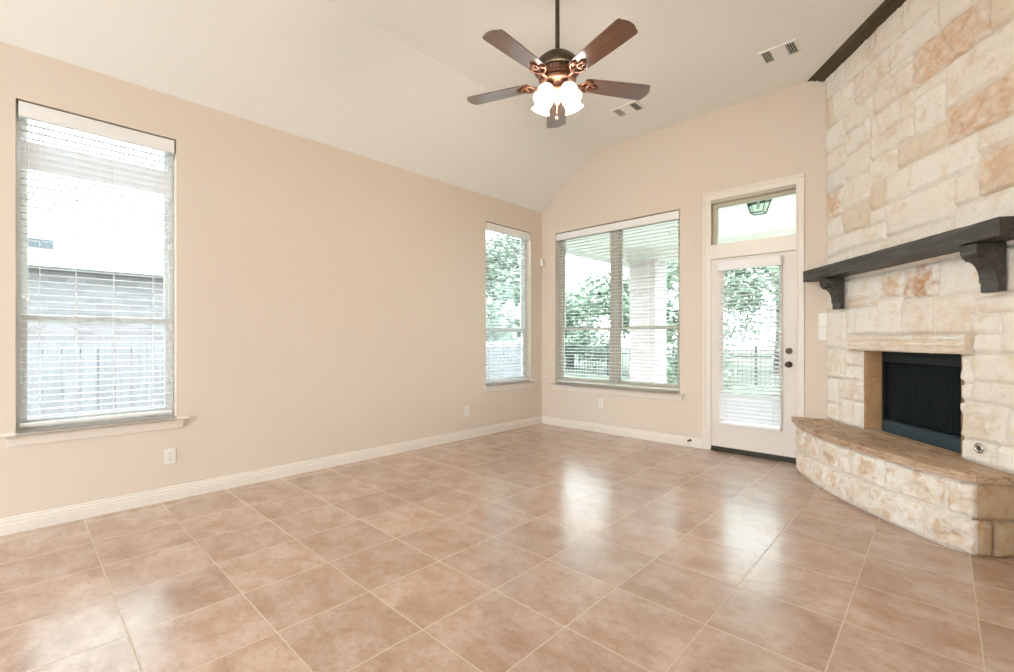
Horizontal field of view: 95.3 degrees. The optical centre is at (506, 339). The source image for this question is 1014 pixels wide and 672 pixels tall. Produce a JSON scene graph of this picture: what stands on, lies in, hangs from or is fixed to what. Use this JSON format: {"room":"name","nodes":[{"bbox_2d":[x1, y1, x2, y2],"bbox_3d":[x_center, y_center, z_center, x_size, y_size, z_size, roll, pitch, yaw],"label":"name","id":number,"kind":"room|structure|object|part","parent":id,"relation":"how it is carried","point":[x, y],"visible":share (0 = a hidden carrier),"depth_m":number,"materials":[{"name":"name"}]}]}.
{"room":"living room","nodes":[
{"label":"living room","id":0,"kind":"room"},
{"bbox_2d":[0,41,541,518],"bbox_3d":[-2.574,-0.365,3.518,0.160,3.170,8.798,0,0,43],"label":"wall","id":1,"kind":"structure","parent":0,"point":[328,300],"depth_m":4.01,"materials":[{"name":"beige paint"}]},
{"bbox_2d":[0,103,188,446],"bbox_3d":[-2.814,-0.422,3.221,0.207,2.175,0.965,0,0,43],"label":"window","id":2,"kind":"structure","parent":1,"relation":"in","point":[23,436],"depth_m":3.09,"materials":[{"name":"white plastic"}]},
{"bbox_3d":[-2.791,0.589,3.199,0.143,0.020,0.965,0,0,43],"label":"sill","id":3,"kind":"part","parent":2,"relation":"part of","materials":[{"name":"white paint"}]},
{"bbox_3d":[-2.881,-0.803,3.280,0.028,1.357,0.774,0,0,43],"label":"sash","id":4,"kind":"part","parent":2,"relation":"part of","materials":[{"name":"glass"}]},
{"bbox_3d":[-2.860,0.194,3.260,0.028,0.717,0.774,0,0,43],"label":"sash","id":5,"kind":"part","parent":2,"relation":"part of","materials":[{"name":"white plastic"}]},
{"bbox_2d":[18,101,173,427],"bbox_3d":[-2.803,-0.472,3.206,0.101,2.054,0.806,0,0,43],"label":"window blind","id":6,"kind":"object","parent":2,"relation":"attached to","point":[34,156],"visible":1,"depth_m":3.18,"materials":[{"name":"white plastic"}]},
{"bbox_3d":[-2.819,0.544,3.222,0.050,0.022,0.794,0,0,43],"label":"rail","id":7,"kind":"part","parent":6,"relation":"part of","materials":[{"name":"white plastic"}]},
{"bbox_2d":[164,448,175,464],"bbox_3d":[-2.518,0.870,3.454,0.009,0.116,0.072,0,0,43],"label":"wall outlet","id":8,"kind":"object","parent":1,"relation":"attached to","point":[169,454],"visible":1,"depth_m":3.45,"materials":[{"name":"white plastic"}]},
{"bbox_2d":[0,416,541,535],"bbox_3d":[-2.509,1.149,3.457,0.017,0.103,8.798,0,0,43],"label":"baseboard","id":9,"kind":"structure","parent":1,"relation":"attached to","point":[29,521],"depth_m":3.67,"materials":[{"name":"white paint"}]},
{"bbox_2d":[464,406,468,415],"bbox_3d":[-0.490,0.868,5.609,0.009,0.116,0.072,0,0,43],"label":"wall outlet","id":10,"kind":"object","parent":1,"relation":"attached to","point":[466,409],"visible":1,"depth_m":5.61,"materials":[{"name":"white plastic"}]},
{"bbox_2d":[483,238,537,391],"bbox_3d":[0.012,-0.420,6.225,0.207,2.170,1.015,0,0,43],"label":"window","id":11,"kind":"structure","parent":1,"relation":"in","point":[516,384],"depth_m":6.53,"materials":[{"name":"white plastic"}]},
{"bbox_3d":[-0.048,0.199,6.249,0.028,0.707,0.821,0,0,43],"label":"sash","id":12,"kind":"part","parent":11,"relation":"part of","materials":[{"name":"white plastic"}]},
{"bbox_3d":[-0.057,-0.463,6.257,0.063,2.085,0.877,0,0,43],"label":"frame","id":13,"kind":"part","parent":11,"relation":"part of","materials":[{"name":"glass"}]},
{"bbox_2d":[486,222,529,382],"bbox_3d":[0.009,-0.469,6.195,0.101,2.049,0.853,0,0,43],"label":"window blind","id":14,"kind":"object","parent":11,"relation":"attached to","point":[489,226],"visible":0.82,"depth_m":6.19,"materials":[{"name":"white plastic"}]},
{"bbox_3d":[-0.008,0.544,6.211,0.050,0.022,0.841,0,0,43],"label":"rail","id":15,"kind":"part","parent":14,"relation":"part of","materials":[{"name":"white plastic"}]},
{"bbox_3d":[0.035,0.589,6.203,0.143,0.020,1.015,0,0,43],"label":"sill","id":16,"kind":"part","parent":11,"relation":"part of","materials":[{"name":"white paint"}]},
{"bbox_3d":[-0.070,-0.796,6.269,0.028,1.362,0.821,0,0,43],"label":"sash","id":17,"kind":"part","parent":11,"relation":"part of","materials":[{"name":"white plastic"}]},
{"bbox_2d":[0,0,883,212],"bbox_3d":[0.509,-2.195,0.618,8.505,0.870,8.798,0,0,43],"label":"ceiling","id":18,"kind":"structure","parent":0,"point":[390,82],"depth_m":3.80,"materials":[{"name":"beige paint"}]},
{"bbox_2d":[467,0,649,127],"bbox_3d":[0.306,-1.953,3.014,1.261,1.054,1.225,0,0,43],"label":"ceiling fan","id":19,"kind":"object","parent":18,"relation":"hanging from","point":[557,96],"visible":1,"depth_m":2.95,"materials":[{"name":"brown wood"}]},
{"bbox_3d":[-0.055,-1.704,3.217,0.473,0.028,0.154,0,0,23],"label":"blade","id":20,"kind":"part","parent":19,"relation":"part of","materials":[{"name":"brown wood"}]},
{"bbox_3d":[0.055,-1.704,2.734,0.154,0.028,0.473,0,0,41],"label":"blade","id":21,"kind":"part","parent":19,"relation":"part of","materials":[{"name":"brown wood"}]},
{"bbox_3d":[0.233,-1.585,3.117,0.140,0.140,0.130,0,0,43],"label":"lamp shade","id":22,"kind":"part","parent":19,"relation":"part of","materials":[{"name":"white glass"}]},
{"bbox_3d":[0.239,-1.585,2.977,0.130,0.140,0.140,0,0,43],"label":"lamp shade","id":23,"kind":"part","parent":19,"relation":"part of","materials":[{"name":"white glass"}]},
{"bbox_3d":[0.371,-1.704,3.470,0.154,0.028,0.473,0,0,5],"label":"blade","id":24,"kind":"part","parent":19,"relation":"part of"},
{"bbox_3d":[0.406,-1.585,2.957,0.140,0.140,0.130,0,0,43],"label":"lamp shade","id":25,"kind":"part","parent":19,"relation":"part of","materials":[{"name":"white glass"}]},
{"bbox_3d":[0.447,-1.585,3.093,0.129,0.140,0.138,0,0,43],"label":"lamp shade","id":26,"kind":"part","parent":19,"relation":"part of","materials":[{"name":"white glass"}]},
{"bbox_3d":[0.548,-1.704,2.689,0.154,0.028,0.473,0,0,-31],"label":"blade","id":27,"kind":"part","parent":19,"relation":"part of","materials":[{"name":"brown wood"}]},
{"bbox_3d":[0.744,-1.704,3.144,0.473,0.028,0.154,0,0,-13],"label":"blade","id":28,"kind":"part","parent":19,"relation":"part of","materials":[{"name":"brown wood"}]},
{"bbox_2d":[610,100,645,117],"bbox_3d":[1.297,-2.474,4.965,0.305,0.012,0.220,0,0,43],"label":"ceiling vent","id":29,"kind":"object","parent":18,"relation":"in","point":[635,106],"visible":1,"depth_m":4.96,"materials":[{"name":"metal"}]},
{"bbox_2d":[757,38,801,65],"bbox_3d":[2.349,-2.474,3.982,0.295,0.012,0.230,0,0,43],"label":"ceiling vent","id":30,"kind":"object","parent":18,"relation":"in","point":[792,47],"visible":1,"depth_m":3.97,"materials":[{"name":"metal"}]},
{"bbox_2d":[0,423,1013,671],"bbox_3d":[0.490,1.260,0.670,8.605,0.120,8.848,0,0,43],"label":"floor","id":31,"kind":"structure","parent":0,"point":[541,547],"depth_m":2.33,"materials":[{"name":"tile"}]},
{"bbox_2d":[792,0,1013,557],"bbox_3d":[2.771,-0.639,3.402,0.610,3.678,2.113,0,0,7],"label":"fireplace","id":32,"kind":"object","parent":31,"relation":"on","point":[920,117],"visible":0.92,"depth_m":3.07,"materials":[{"name":"stone"}]},
{"bbox_2d":[803,216,1013,309],"bbox_3d":[2.756,-0.455,3.362,0.177,0.374,1.953,0,0,7],"label":"mantel shelf","id":33,"kind":"object","parent":32,"relation":"attached to","point":[982,244],"visible":1,"depth_m":2.74,"materials":[{"name":"black wood"}]},
{"bbox_2d":[882,351,960,452],"bbox_3d":[3.192,0.416,3.290,0.426,0.644,0.878,0,0,7],"label":"fireplace insert","id":34,"kind":"object","parent":32,"relation":"in","point":[921,392],"visible":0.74,"depth_m":3.36,"materials":[{"name":"black metal"}]},
{"bbox_2d":[890,364,931,428],"bbox_3d":[3.061,0.415,3.517,0.030,0.446,0.409,0,0,7],"label":"curtain","id":35,"kind":"object","parent":34,"relation":"hanging from","point":[910,384],"depth_m":3.50,"materials":[{"name":"black metal"}]},
{"bbox_3d":[3.002,0.689,3.312,0.040,0.098,0.833,0,0,7],"label":"panel","id":36,"kind":"part","parent":34,"relation":"part of","materials":[{"name":"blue metal"}]},
{"bbox_3d":[3.027,0.189,3.309,0.009,0.008,0.832,0,0,7],"label":"curtain rod","id":37,"kind":"part","parent":34,"relation":"part of","materials":[{"name":"black metal"}]},
{"bbox_2d":[932,367,960,435],"bbox_3d":[3.013,0.415,3.099,0.030,0.446,0.409,0,0,7],"label":"curtain","id":38,"kind":"object","parent":34,"relation":"hanging from","point":[946,381],"depth_m":3.17,"materials":[{"name":"black metal"}]},
{"bbox_2d":[974,443,983,453],"bbox_3d":[2.770,0.638,2.716,0.010,0.062,0.062,0,0,6],"label":"gas valve","id":39,"kind":"object","parent":32,"relation":"attached to","point":[978,448],"visible":1,"depth_m":2.71,"materials":[{"name":"silver metal"}]},
{"bbox_2d":[542,80,828,438],"bbox_3d":[3.556,-0.680,3.901,8.565,3.800,0.160,0,0,43],"label":"wall","id":40,"kind":"structure","parent":0,"point":[781,133],"depth_m":5.20,"materials":[{"name":"beige paint"}]},
{"bbox_2d":[598,399,602,407],"bbox_3d":[1.215,0.822,5.987,0.072,0.116,0.009,0,0,43],"label":"wall outlet","id":41,"kind":"object","parent":40,"relation":"attached to","point":[600,401],"visible":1,"depth_m":5.99,"materials":[{"name":"white plastic"}]},
{"bbox_2d":[549,219,684,400],"bbox_3d":[1.353,-0.398,5.934,1.920,2.195,0.207,0,0,43],"label":"window","id":42,"kind":"structure","parent":40,"relation":"in","point":[673,395],"depth_m":5.96,"materials":[{"name":"beige plastic"}]},
{"bbox_3d":[1.075,0.199,6.279,0.777,0.733,0.028,0,0,43],"label":"sash","id":43,"kind":"part","parent":42,"relation":"part of","materials":[{"name":"beige plastic"}]},
{"bbox_3d":[1.095,-0.786,6.300,0.777,1.317,0.028,0,0,43],"label":"sash","id":44,"kind":"part","parent":42,"relation":"part of","materials":[{"name":"glass"}]},
{"bbox_3d":[1.332,0.624,5.911,1.920,0.020,0.143,0,0,43],"label":"sill","id":45,"kind":"part","parent":42,"relation":"part of","materials":[{"name":"white paint"}]},
{"bbox_2d":[556,210,679,390],"bbox_3d":[1.347,-0.447,5.911,1.754,2.070,0.095,0,0,43],"label":"window blind","id":46,"kind":"object","parent":42,"relation":"attached to","point":[673,215],"visible":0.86,"depth_m":5.78,"materials":[{"name":"white plastic"}]},
{"bbox_3d":[1.361,0.577,5.925,1.742,0.022,0.050,0,0,43],"label":"rail","id":47,"kind":"part","parent":46,"relation":"part of","materials":[{"name":"white plastic"}]},
{"bbox_3d":[1.731,0.199,5.662,0.777,0.733,0.028,0,0,43],"label":"sash","id":48,"kind":"part","parent":42,"relation":"part of","materials":[{"name":"beige plastic"}]},
{"bbox_3d":[1.751,-0.786,5.683,0.777,1.317,0.028,0,0,43],"label":"sash","id":49,"kind":"part","parent":42,"relation":"part of","materials":[{"name":"glass"}]},
{"bbox_2d":[542,416,702,448],"bbox_3d":[1.325,1.149,5.878,2.284,0.103,0.017,0,0,43],"label":"baseboard","id":50,"kind":"structure","parent":40,"relation":"attached to","point":[640,434],"depth_m":5.72,"materials":[{"name":"white paint"}]},
{"bbox_2d":[702,173,804,463],"bbox_3d":[2.547,-0.200,4.807,0.957,2.800,0.224,0,0,43],"label":"door","id":51,"kind":"structure","parent":40,"relation":"in","point":[781,445],"depth_m":4.69,"materials":[{"name":"white paint"}]},
{"bbox_2d":[718,255,781,430],"bbox_3d":[2.475,0.033,4.733,0.590,1.724,0.078,0,0,43],"label":"window blind","id":52,"kind":"object","parent":51,"relation":"attached to","point":[762,410],"visible":1,"depth_m":4.72,"materials":[{"name":"white plastic"}]},
{"bbox_3d":[2.484,0.884,4.742,0.578,0.022,0.046,0,0,43],"label":"rail","id":53,"kind":"part","parent":52,"relation":"part of","materials":[{"name":"white plastic"}]},
{"bbox_3d":[2.514,0.075,4.770,0.579,1.694,0.010,0,0,43],"label":"lite frame","id":54,"kind":"part","parent":51,"relation":"part of","materials":[{"name":"paint"}]},
{"bbox_3d":[2.588,-1.256,4.839,0.814,0.456,0.060,0,0,43],"label":"transom frame","id":55,"kind":"part","parent":51,"relation":"part of","materials":[{"name":"glass"}]},
{"bbox_3d":[2.745,0.243,4.512,0.062,0.062,0.067,0,0,43],"label":"knob","id":56,"kind":"part","parent":51,"relation":"part of","materials":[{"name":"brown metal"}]},
{"bbox_2d":[818,313,826,325],"bbox_3d":[2.967,-0.188,4.337,0.078,0.124,0.012,0,0,43],"label":"light switch","id":57,"kind":"object","parent":40,"relation":"attached to","point":[822,317],"visible":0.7,"depth_m":4.34,"materials":[{"name":"white plastic"}]},
{"bbox_2d":[818,327,826,339],"bbox_3d":[2.967,-0.058,4.337,0.078,0.124,0.012,0,0,43],"label":"light switch","id":58,"kind":"object","parent":40,"relation":"attached to","point":[822,331],"visible":0.69,"depth_m":4.34,"materials":[{"name":"white plastic"}]},
{"bbox_2d":[808,0,905,81],"bbox_3d":[2.813,-2.451,3.386,0.106,0.055,2.084,0,0,7],"label":"crown molding","id":59,"kind":"structure","parent":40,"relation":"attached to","point":[887,8],"depth_m":3.76,"materials":[{"name":"brown wood"}]},
{"label":"outside","id":60,"kind":"structure","parent":0,"visible":0},
{"bbox_2d":[565,348,778,397],"bbox_3d":[3.426,1.460,3.642,120.000,0.200,130.000,0,0,43],"label":"ground","id":61,"kind":"structure","parent":60,"point":[624,356],"depth_m":19.80,"materials":[{"name":"green plant"}]},
{"bbox_2d":[27,181,163,417],"bbox_3d":[-11.431,-0.990,8.281,8.600,4.700,13.200,0,0,43],"label":"neighbouring house","id":62,"kind":"structure","parent":61,"relation":"on","point":[157,329],"depth_m":7.75,"materials":[{"name":"brick"}]},
{"bbox_2d":[27,341,520,418],"bbox_3d":[-5.033,0.690,4.800,0.150,1.340,18.096,0,0,43],"label":"fence","id":63,"kind":"object","parent":61,"relation":"on","point":[509,352],"visible":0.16,"depth_m":5.20,"materials":[{"name":"grey wood"}]},
{"bbox_2d":[486,234,520,341],"bbox_3d":[-0.541,-1.266,15.749,3.642,5.271,3.387,0,0,43],"label":"tree","id":64,"kind":"object","parent":61,"relation":"on","point":[511,336],"visible":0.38,"depth_m":15.19,"materials":[{"name":"green plant"}]},
{"bbox_2d":[565,277,609,367],"bbox_3d":[2.999,-0.751,22.344,4.479,4.498,3.999,0,0,43],"label":"tree","id":65,"kind":"object","parent":61,"relation":"on","point":[572,322],"visible":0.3,"depth_m":21.53,"materials":[{"name":"green plant"}]},
{"bbox_2d":[570,261,677,350],"bbox_3d":[5.183,-1.799,17.917,4.700,6.332,4.706,0,0,-15],"label":"tree","id":66,"kind":"object","parent":61,"relation":"on","point":[670,321],"visible":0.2,"depth_m":17.66,"materials":[{"name":"green plant"}]},
{"bbox_2d":[565,346,778,385],"bbox_3d":[4.804,0.780,16.075,23.030,1.160,0.060,0,0,43],"label":"iron fence","id":67,"kind":"object","parent":61,"relation":"on","point":[601,348],"visible":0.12,"depth_m":17.06,"materials":[{"name":"black metal"}]},
{"bbox_3d":[3.722,0.780,17.092,0.060,1.160,0.060,0,0,43],"label":"post","id":68,"kind":"part","parent":67,"relation":"part of","materials":[{"name":"black metal"}]},
{"bbox_3d":[7.364,0.780,13.666,0.060,1.160,0.060,0,0,43],"label":"post","id":69,"kind":"part","parent":67,"relation":"part of","materials":[{"name":"black metal"}]},
{"bbox_2d":[666,339,739,390],"bbox_3d":[4.644,0.593,11.464,1.946,1.535,1.844,0,0,43],"label":"shrub","id":70,"kind":"object","parent":61,"relation":"on","point":[673,364],"visible":0.13,"depth_m":11.55,"materials":[{"name":"green plant"}]},
{"bbox_2d":[724,420,778,427],"bbox_3d":[4.183,1.290,5.614,7.600,0.140,3.190,0,0,43],"label":"patio slab","id":71,"kind":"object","parent":61,"relation":"on","point":[724,420],"depth_m":6.65,"materials":[{"name":"concrete"}]},
{"bbox_2d":[629,259,665,383],"bbox_3d":[2.669,-0.119,8.748,0.580,2.679,0.580,0,0,43],"label":"brick column","id":72,"kind":"structure","parent":71,"relation":"on","point":[642,335],"depth_m":8.57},
{"bbox_2d":[566,228,795,266],"bbox_3d":[4.477,-1.580,5.234,8.650,0.240,3.040,0,0,43],"label":"beam","id":73,"kind":"structure","parent":72,"relation":"on","point":[789,231],"depth_m":7.97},
{"bbox_2d":[583,194,795,250],"bbox_3d":[4.509,-1.750,5.341,8.750,0.100,3.240,0,0,43],"label":"ceiling","id":74,"kind":"structure","parent":73,"relation":"on","point":[737,220],"depth_m":6.82,"materials":[{"name":"white paint"}]},
{"bbox_2d":[747,199,771,215],"bbox_3d":[3.048,-1.615,5.604,0.240,0.170,0.240,0,0,43],"label":"lantern","id":75,"kind":"object","parent":74,"relation":"attached to","point":[758,206],"visible":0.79,"depth_m":5.60,"materials":[{"name":"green metal"}]},
{"bbox_3d":[3.048,-1.627,5.604,0.052,0.106,0.051,0,0,43],"label":"bulb","id":76,"kind":"part","parent":75,"relation":"part of","materials":[{"name":"white glass"}]},
{"bbox_2d":[724,265,778,372],"bbox_3d":[11.153,-2.337,18.836,5.739,7.408,5.156,0,0,-6],"label":"tree","id":77,"kind":"object","parent":61,"relation":"on","point":[768,267],"visible":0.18,"depth_m":18.91,"materials":[{"name":"green plant"}]}
]}

